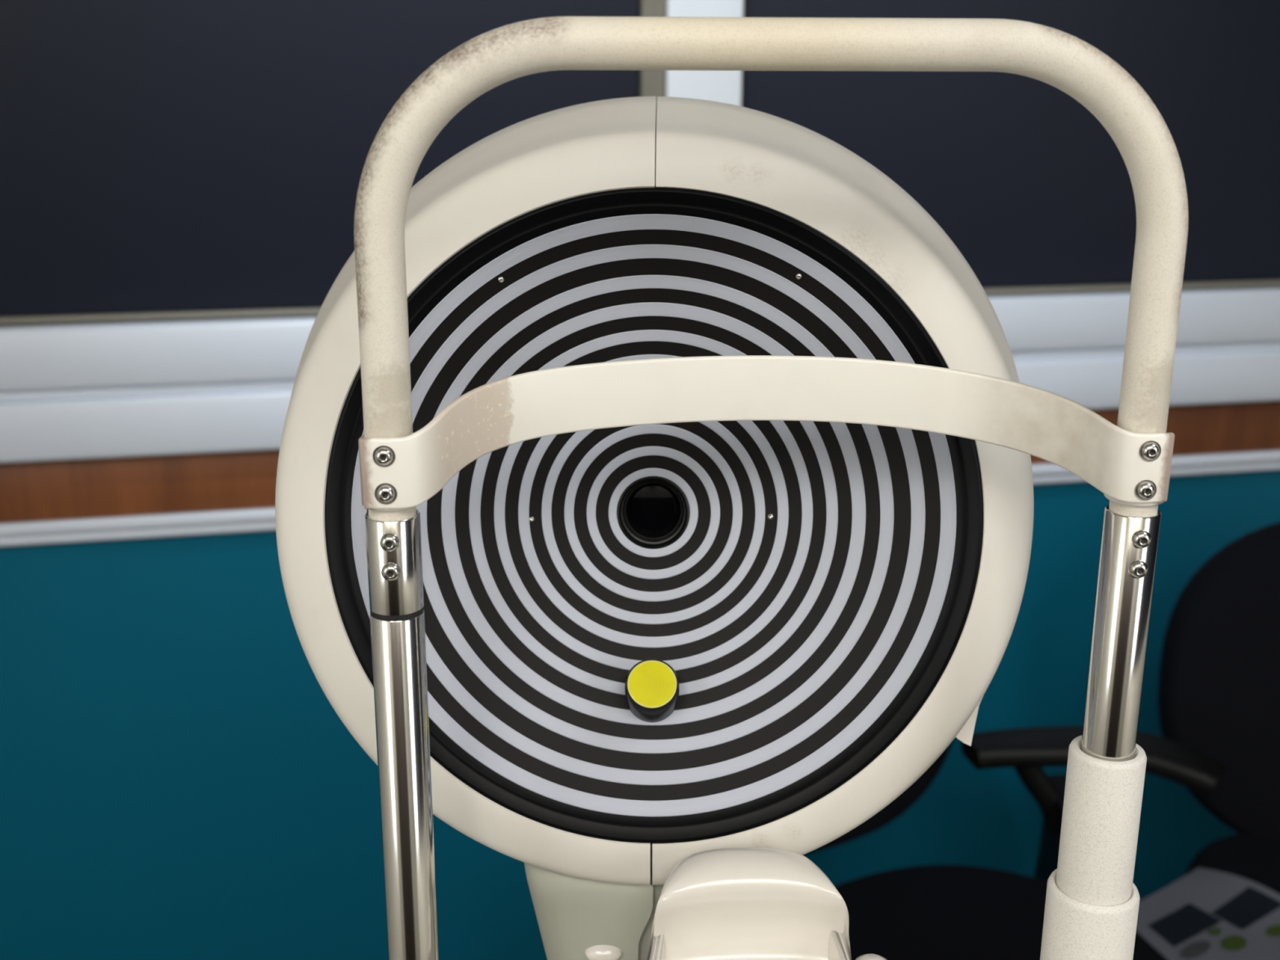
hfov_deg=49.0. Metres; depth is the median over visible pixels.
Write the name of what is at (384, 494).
socket
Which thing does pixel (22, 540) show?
trim
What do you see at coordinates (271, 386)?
trim
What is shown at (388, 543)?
socket
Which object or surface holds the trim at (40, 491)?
attached to the wall
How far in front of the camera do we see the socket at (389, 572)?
0.51 m
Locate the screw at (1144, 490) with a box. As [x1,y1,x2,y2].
[1134,480,1156,500]
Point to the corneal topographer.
(626, 682)
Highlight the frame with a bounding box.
[353,16,1188,959]
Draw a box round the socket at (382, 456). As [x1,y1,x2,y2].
[380,454,386,459]
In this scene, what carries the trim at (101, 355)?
attached to the wall
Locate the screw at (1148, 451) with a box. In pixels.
[1138,440,1160,462]
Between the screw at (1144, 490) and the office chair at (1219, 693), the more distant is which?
the office chair at (1219, 693)
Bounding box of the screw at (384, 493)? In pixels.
[374,483,397,504]
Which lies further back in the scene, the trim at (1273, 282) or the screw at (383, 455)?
the trim at (1273, 282)
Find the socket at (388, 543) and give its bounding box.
[386,541,392,546]
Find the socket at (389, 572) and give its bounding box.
[387,570,393,575]
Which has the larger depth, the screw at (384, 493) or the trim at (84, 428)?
the trim at (84, 428)
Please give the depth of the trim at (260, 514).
1.80 m
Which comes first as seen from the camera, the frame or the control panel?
the frame
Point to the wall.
(180, 780)
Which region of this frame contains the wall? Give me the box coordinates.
[0,0,1279,959]
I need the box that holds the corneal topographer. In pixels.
[275,96,1033,959]
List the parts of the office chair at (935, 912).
backrest, seat, armrest post, armrest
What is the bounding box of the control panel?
[1136,867,1279,959]
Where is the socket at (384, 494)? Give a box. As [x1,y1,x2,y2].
[382,492,388,497]
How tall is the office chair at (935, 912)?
0.933 m
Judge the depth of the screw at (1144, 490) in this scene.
0.51 m
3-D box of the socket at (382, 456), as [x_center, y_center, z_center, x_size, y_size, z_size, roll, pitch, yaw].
[-0.091,-0.008,0.497,0.002,0.002,0.001,0,16,0]
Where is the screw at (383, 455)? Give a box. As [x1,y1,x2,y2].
[373,445,395,466]
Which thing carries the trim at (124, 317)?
attached to the wall
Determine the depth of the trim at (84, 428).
1.75 m
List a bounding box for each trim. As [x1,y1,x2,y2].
[0,286,1279,393]
[0,306,320,324]
[0,342,1279,402]
[0,350,1279,463]
[0,400,1279,522]
[0,449,1279,537]
[0,462,1279,546]
[640,0,665,162]
[664,0,743,106]
[983,279,1279,295]
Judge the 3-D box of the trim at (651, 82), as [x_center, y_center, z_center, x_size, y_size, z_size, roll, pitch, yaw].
[0.016,-0.988,1.641,0.030,1.565,0.026,-3,16,-12]
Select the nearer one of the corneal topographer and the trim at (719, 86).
the corneal topographer
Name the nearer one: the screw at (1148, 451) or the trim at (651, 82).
the screw at (1148, 451)
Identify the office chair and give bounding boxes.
[804,725,1228,959]
[1157,521,1279,894]
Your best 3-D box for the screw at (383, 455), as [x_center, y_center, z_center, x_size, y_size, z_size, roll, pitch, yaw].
[-0.091,-0.008,0.497,0.008,0.008,0.001,0,16,0]
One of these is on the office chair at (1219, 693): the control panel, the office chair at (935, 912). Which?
the control panel

